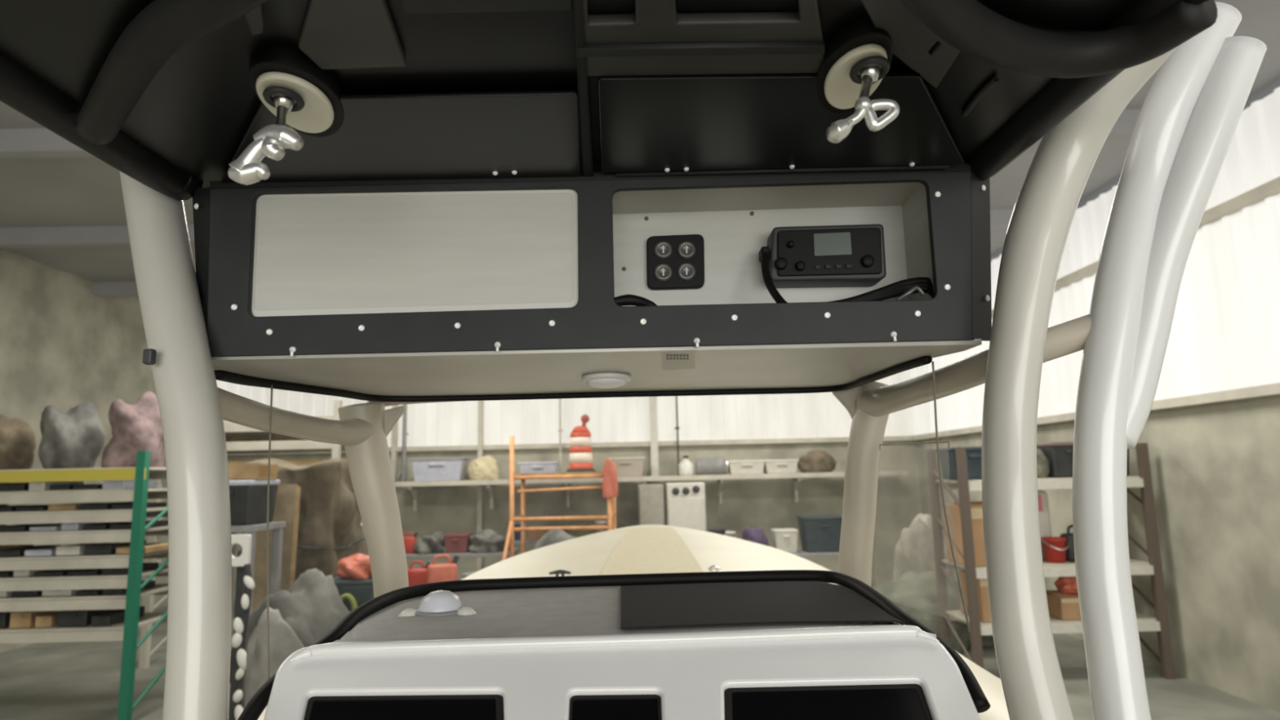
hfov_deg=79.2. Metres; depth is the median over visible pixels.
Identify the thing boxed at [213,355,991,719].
windshield
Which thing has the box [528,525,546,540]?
cardboard box
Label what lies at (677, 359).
vent grille
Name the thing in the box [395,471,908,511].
wall shelf
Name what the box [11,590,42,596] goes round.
tray
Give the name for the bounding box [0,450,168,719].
rack
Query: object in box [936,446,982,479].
storage bin
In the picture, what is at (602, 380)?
dome light
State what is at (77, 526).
tray
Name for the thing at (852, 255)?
radio
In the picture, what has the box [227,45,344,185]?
mount
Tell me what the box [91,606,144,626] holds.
tray
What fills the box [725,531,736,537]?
bucket
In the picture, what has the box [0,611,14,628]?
box
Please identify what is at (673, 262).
panel
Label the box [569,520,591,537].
storage bin
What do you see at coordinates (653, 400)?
trim
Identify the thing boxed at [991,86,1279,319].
window
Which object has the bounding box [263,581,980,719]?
console
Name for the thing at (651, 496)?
locker
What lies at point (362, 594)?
tub
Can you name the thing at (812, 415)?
window
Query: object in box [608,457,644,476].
storage bin
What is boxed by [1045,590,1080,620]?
cardboard box
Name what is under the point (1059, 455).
storage bin
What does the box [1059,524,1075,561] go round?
can
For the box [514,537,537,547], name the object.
workbench
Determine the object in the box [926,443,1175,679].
shelf rack
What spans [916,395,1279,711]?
wall
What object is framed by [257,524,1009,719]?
boat hull
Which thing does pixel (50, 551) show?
tray
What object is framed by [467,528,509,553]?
heap
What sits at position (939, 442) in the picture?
shelf
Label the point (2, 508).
tray
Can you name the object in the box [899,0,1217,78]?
grab rail
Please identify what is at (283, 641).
rock
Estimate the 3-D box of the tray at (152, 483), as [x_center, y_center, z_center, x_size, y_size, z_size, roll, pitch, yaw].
[-5.611,1.373,8.523,0.232,0.084,0.615,-1,-9,-1]
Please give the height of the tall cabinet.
2.240 m
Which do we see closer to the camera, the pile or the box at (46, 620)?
the box at (46, 620)
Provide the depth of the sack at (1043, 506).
9.50 m
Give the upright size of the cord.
0.109 m
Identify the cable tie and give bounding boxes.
[896,285,924,300]
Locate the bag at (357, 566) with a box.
[337,553,372,579]
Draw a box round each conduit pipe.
[395,404,408,481]
[557,398,563,471]
[675,395,679,475]
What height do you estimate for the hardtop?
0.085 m
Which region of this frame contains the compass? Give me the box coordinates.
[397,590,476,617]
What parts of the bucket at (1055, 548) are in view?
handle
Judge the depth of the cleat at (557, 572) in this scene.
3.25 m
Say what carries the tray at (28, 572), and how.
on the rack at (126, 631)
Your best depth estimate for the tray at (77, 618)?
8.03 m
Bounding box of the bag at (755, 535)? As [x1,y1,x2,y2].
[741,527,768,546]
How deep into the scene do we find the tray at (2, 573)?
8.12 m
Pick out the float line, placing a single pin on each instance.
(238, 639)
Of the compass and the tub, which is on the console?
the compass
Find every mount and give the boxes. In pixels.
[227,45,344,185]
[814,17,899,143]
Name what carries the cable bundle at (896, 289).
in the box at (482, 286)
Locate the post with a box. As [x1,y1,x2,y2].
[228,533,251,719]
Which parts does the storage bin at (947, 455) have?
lid, handle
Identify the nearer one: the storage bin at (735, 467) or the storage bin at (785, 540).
the storage bin at (785, 540)
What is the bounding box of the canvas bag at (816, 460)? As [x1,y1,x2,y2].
[797,448,836,472]
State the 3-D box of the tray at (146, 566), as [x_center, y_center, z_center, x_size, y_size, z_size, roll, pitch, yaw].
[-5.523,2.261,8.391,0.240,0.059,0.615,-1,-9,-1]
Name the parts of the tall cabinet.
door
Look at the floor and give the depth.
9.10 m
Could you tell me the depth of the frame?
1.00 m
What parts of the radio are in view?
knob, knob, knob, knob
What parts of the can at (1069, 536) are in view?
handle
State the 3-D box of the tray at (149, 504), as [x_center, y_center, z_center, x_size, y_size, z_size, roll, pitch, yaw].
[-5.490,1.596,8.491,0.228,0.050,0.615,-1,-9,-1]
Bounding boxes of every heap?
[413,531,444,554]
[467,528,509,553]
[533,528,577,550]
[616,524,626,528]
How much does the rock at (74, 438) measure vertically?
0.755 m
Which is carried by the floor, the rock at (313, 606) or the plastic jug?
the rock at (313, 606)
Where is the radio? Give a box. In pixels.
[758,224,886,288]
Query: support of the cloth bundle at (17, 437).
on the rack at (126, 631)
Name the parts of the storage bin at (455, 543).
lid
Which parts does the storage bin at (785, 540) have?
lid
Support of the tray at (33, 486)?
on the rack at (126, 631)
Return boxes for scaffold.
[502,435,616,560]
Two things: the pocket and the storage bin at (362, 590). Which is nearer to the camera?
the pocket
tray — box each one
[0,482,29,491]
[0,504,48,511]
[0,523,62,531]
[0,544,34,549]
[0,544,61,556]
[0,570,13,577]
[0,591,11,597]
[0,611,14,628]
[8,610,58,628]
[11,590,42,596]
[13,569,45,577]
[16,505,48,511]
[24,545,62,556]
[28,481,84,490]
[29,524,61,531]
[33,568,80,576]
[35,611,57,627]
[41,589,81,596]
[48,484,97,490]
[48,502,109,510]
[55,542,98,555]
[56,608,117,626]
[61,521,112,530]
[67,568,106,575]
[73,484,102,489]
[75,589,102,595]
[80,502,133,509]
[83,521,131,529]
[84,539,146,555]
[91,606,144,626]
[101,562,159,574]
[102,480,158,488]
[102,580,155,595]
[110,520,168,528]
[111,502,166,509]
[115,542,168,554]
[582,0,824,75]
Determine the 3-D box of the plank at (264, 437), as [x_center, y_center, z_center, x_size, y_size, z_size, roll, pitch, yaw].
[-5.560,1.124,11.015,2.003,0.080,0.160,-1,-9,-1]
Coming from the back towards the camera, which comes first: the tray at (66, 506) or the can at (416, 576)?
the can at (416, 576)
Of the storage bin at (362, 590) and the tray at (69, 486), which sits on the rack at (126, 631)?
the tray at (69, 486)
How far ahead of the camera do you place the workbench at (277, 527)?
7.84 m
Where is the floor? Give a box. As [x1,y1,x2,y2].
[0,584,1279,719]
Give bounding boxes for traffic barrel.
[566,414,595,471]
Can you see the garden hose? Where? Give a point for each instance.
(353, 603)
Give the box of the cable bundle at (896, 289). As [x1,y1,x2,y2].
[828,276,933,302]
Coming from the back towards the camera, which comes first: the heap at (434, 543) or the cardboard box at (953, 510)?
the heap at (434, 543)
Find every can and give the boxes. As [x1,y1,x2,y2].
[403,531,417,553]
[407,560,431,586]
[426,554,459,583]
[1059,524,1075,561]
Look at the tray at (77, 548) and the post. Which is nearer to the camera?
the post
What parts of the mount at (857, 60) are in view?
lever, plate, stem, ring handle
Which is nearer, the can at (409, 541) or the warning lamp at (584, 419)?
the can at (409, 541)
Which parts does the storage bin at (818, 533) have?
lid, handle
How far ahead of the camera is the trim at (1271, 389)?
8.48 m
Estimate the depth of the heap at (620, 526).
15.78 m
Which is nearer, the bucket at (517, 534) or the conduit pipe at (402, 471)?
the bucket at (517, 534)
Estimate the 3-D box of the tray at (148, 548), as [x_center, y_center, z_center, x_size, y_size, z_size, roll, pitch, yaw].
[-5.357,2.048,8.424,0.320,0.070,0.615,-1,-9,-1]
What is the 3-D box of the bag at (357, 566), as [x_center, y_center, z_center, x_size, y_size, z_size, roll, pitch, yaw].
[-2.921,2.139,8.073,0.450,0.245,0.435,-8,-11,40]
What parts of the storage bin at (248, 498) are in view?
lid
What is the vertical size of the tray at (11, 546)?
0.106 m
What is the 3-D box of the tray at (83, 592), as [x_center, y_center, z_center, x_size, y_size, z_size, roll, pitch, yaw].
[-5.776,2.474,8.357,0.223,0.050,0.615,-1,-9,-1]
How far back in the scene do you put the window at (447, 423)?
16.96 m
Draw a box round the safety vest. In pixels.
[602,457,617,497]
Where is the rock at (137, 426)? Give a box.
[101,391,164,467]
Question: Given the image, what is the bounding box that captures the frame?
[119,1,1266,719]
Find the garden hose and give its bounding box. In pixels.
[339,593,357,610]
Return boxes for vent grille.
[661,348,694,370]
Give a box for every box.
[192,163,991,395]
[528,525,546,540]
[943,501,986,566]
[958,569,991,622]
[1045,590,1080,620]
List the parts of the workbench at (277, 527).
leg, leg, leg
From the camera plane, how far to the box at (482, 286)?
1.10 m
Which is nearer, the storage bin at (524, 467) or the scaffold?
the scaffold
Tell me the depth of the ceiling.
9.66 m
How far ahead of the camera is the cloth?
9.05 m
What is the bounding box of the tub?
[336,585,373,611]
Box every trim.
[226,435,915,455]
[391,404,399,493]
[476,400,484,571]
[648,396,658,484]
[911,382,1279,440]
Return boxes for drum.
[695,457,728,475]
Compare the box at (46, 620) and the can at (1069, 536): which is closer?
the box at (46, 620)
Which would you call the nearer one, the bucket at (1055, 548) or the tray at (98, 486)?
the tray at (98, 486)
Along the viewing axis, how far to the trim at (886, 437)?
16.78 m
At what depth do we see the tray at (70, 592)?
8.07 m
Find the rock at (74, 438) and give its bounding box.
[38,402,105,468]
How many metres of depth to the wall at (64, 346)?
12.93 m
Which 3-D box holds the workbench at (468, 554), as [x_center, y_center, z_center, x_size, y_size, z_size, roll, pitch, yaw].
[-3.658,4.184,14.717,2.536,1.037,1.000,-1,-9,-1]
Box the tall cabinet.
[665,482,706,531]
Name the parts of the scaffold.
post, post, rail, rail, rail, rail, post, post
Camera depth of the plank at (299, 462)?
10.89 m
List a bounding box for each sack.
[893,513,955,579]
[1037,490,1051,559]
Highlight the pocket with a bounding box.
[221,90,580,182]
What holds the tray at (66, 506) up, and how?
on the rack at (126, 631)
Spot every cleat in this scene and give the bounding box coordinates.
[549,569,570,576]
[707,564,720,572]
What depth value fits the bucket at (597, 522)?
15.76 m
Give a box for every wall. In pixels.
[0,248,168,653]
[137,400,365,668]
[226,440,921,599]
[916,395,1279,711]
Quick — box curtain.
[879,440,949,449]
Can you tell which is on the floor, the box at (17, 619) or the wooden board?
the wooden board
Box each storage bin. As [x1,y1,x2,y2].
[229,480,279,525]
[333,576,373,612]
[409,457,469,481]
[443,533,472,553]
[517,461,559,473]
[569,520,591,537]
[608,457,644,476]
[727,459,764,474]
[763,458,799,473]
[770,528,798,552]
[796,515,842,552]
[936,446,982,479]
[1036,441,1073,477]
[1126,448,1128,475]
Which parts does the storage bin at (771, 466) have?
lid, handle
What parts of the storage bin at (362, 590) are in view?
lid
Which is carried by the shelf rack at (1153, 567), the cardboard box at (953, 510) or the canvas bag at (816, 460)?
the cardboard box at (953, 510)
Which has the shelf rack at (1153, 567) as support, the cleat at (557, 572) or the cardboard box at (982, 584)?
the cardboard box at (982, 584)
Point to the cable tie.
(918, 289)
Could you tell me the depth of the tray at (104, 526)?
8.17 m
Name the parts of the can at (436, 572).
tank, handle, spout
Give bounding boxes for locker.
[638,484,664,524]
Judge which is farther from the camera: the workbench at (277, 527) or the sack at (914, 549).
the sack at (914, 549)
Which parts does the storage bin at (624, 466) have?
lid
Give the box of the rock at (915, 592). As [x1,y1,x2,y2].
[871,570,994,652]
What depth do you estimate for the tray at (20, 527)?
8.17 m
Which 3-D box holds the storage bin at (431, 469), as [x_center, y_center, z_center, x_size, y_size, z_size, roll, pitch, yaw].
[-4.177,2.292,16.149,1.101,0.465,0.650,-1,-9,-1]
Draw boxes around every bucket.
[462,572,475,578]
[514,522,520,540]
[594,520,607,533]
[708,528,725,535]
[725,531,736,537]
[1040,537,1069,562]
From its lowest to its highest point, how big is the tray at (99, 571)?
0.043 m
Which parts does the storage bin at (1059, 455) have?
lid, handle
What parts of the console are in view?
dash panel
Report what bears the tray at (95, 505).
on the rack at (126, 631)
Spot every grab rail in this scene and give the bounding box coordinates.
[75,0,266,144]
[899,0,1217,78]
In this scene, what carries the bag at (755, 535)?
on the workbench at (800, 553)
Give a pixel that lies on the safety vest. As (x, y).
(610, 482)
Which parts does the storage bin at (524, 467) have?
handle, lid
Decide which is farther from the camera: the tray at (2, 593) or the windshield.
the tray at (2, 593)
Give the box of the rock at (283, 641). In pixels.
[244,607,304,708]
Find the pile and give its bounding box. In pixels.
[466,455,499,479]
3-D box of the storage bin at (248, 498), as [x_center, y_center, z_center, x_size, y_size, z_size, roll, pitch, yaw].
[-3.956,1.412,7.687,0.462,0.429,0.650,-1,-9,-1]
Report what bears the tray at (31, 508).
on the rack at (126, 631)
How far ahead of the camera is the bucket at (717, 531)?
14.28 m
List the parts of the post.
post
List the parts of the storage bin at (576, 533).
lid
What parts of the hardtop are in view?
ceiling panel, ceiling panel, ceiling panel, corner plate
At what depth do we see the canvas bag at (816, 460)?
16.04 m
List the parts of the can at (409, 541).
handle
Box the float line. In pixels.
[231,563,254,719]
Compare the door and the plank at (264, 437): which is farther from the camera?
the plank at (264, 437)
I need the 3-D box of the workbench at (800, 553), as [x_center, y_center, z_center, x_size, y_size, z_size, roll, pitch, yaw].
[2.550,4.046,14.378,3.212,0.938,1.000,-1,-9,-1]
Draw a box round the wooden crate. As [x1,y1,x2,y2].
[227,463,278,479]
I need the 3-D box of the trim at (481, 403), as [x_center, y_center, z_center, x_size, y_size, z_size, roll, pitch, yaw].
[-3.449,1.970,16.728,0.100,6.000,0.140,-1,-9,-1]
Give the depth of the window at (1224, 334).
8.27 m
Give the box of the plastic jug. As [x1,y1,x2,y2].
[678,455,693,475]
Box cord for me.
[760,252,787,302]
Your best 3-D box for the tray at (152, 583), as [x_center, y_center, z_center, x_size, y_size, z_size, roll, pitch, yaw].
[-5.519,2.459,8.361,0.192,0.068,0.615,-1,-9,-1]
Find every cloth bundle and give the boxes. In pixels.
[0,414,35,470]
[1036,448,1049,477]
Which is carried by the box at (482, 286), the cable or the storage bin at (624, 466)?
the cable
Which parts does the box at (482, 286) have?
blank panel, underside panel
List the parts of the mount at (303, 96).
lever, stem, plate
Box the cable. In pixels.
[614,294,656,306]
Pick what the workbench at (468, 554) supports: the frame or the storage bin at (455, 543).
the storage bin at (455, 543)
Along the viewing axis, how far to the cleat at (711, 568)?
3.25 m
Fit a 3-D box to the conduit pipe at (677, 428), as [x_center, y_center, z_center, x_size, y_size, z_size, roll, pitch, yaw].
[0.799,1.089,16.815,0.100,2.818,0.130,-1,-9,-1]
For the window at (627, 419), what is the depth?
16.98 m
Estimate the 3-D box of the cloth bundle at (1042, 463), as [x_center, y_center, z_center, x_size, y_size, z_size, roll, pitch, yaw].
[4.817,1.252,9.453,0.337,0.370,0.344,-7,-10,34]
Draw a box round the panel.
[646,234,704,289]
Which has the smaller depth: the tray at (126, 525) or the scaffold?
the tray at (126, 525)
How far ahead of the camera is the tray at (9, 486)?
8.22 m
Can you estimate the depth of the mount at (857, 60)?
0.78 m
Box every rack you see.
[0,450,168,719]
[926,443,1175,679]
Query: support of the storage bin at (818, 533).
on the workbench at (800, 553)
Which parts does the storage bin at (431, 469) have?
handle, lid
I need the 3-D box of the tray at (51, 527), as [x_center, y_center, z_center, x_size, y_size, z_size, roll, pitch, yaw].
[-6.306,1.823,8.450,0.284,0.044,0.615,-1,-9,-1]
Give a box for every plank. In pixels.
[222,415,333,423]
[225,435,305,441]
[227,459,326,465]
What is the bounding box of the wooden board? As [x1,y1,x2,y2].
[252,484,301,612]
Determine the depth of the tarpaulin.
8.59 m
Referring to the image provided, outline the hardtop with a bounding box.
[0,0,1208,200]
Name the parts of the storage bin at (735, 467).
lid, handle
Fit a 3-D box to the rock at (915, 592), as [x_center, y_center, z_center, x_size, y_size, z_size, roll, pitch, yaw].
[3.979,3.452,10.823,1.915,0.999,1.504,1,-9,-17]
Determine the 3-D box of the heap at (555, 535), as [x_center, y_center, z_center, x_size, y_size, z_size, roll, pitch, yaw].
[-1.539,3.712,13.493,1.538,1.516,0.878,-1,-9,-1]
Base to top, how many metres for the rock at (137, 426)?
0.861 m
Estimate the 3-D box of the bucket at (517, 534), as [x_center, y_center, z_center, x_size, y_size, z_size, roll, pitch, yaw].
[-2.489,3.512,15.816,0.287,0.340,0.314,-1,-9,-1]
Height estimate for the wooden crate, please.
0.150 m
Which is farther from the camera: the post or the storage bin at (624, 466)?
the storage bin at (624, 466)
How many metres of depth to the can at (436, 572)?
12.21 m
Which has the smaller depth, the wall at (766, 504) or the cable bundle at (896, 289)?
the cable bundle at (896, 289)
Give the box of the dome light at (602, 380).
[581,372,631,388]
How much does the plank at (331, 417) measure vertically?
0.080 m
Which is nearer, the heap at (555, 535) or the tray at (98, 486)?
the tray at (98, 486)
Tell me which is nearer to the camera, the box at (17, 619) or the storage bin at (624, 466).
the box at (17, 619)
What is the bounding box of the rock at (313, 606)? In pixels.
[241,568,349,710]
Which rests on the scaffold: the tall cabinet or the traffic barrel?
the traffic barrel
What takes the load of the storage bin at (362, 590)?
on the floor
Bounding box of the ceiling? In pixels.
[0,0,1279,297]
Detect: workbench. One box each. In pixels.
[228,521,285,712]
[405,547,518,559]
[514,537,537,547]
[790,548,839,557]
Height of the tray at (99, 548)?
0.104 m
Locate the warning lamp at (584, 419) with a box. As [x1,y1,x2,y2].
[580,414,589,426]
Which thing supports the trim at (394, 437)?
attached to the wall at (766, 504)
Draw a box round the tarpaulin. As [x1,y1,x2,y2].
[229,457,368,683]
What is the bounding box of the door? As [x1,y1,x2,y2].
[598,72,964,177]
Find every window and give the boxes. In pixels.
[216,379,515,447]
[514,396,665,444]
[664,369,915,440]
[910,194,1279,435]
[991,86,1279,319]
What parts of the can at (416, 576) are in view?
tank, handle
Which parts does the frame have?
leg, rail, leg, gusset plate, rail, gusset plate, leg, rail, leg, leg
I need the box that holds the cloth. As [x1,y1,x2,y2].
[1053,576,1077,594]

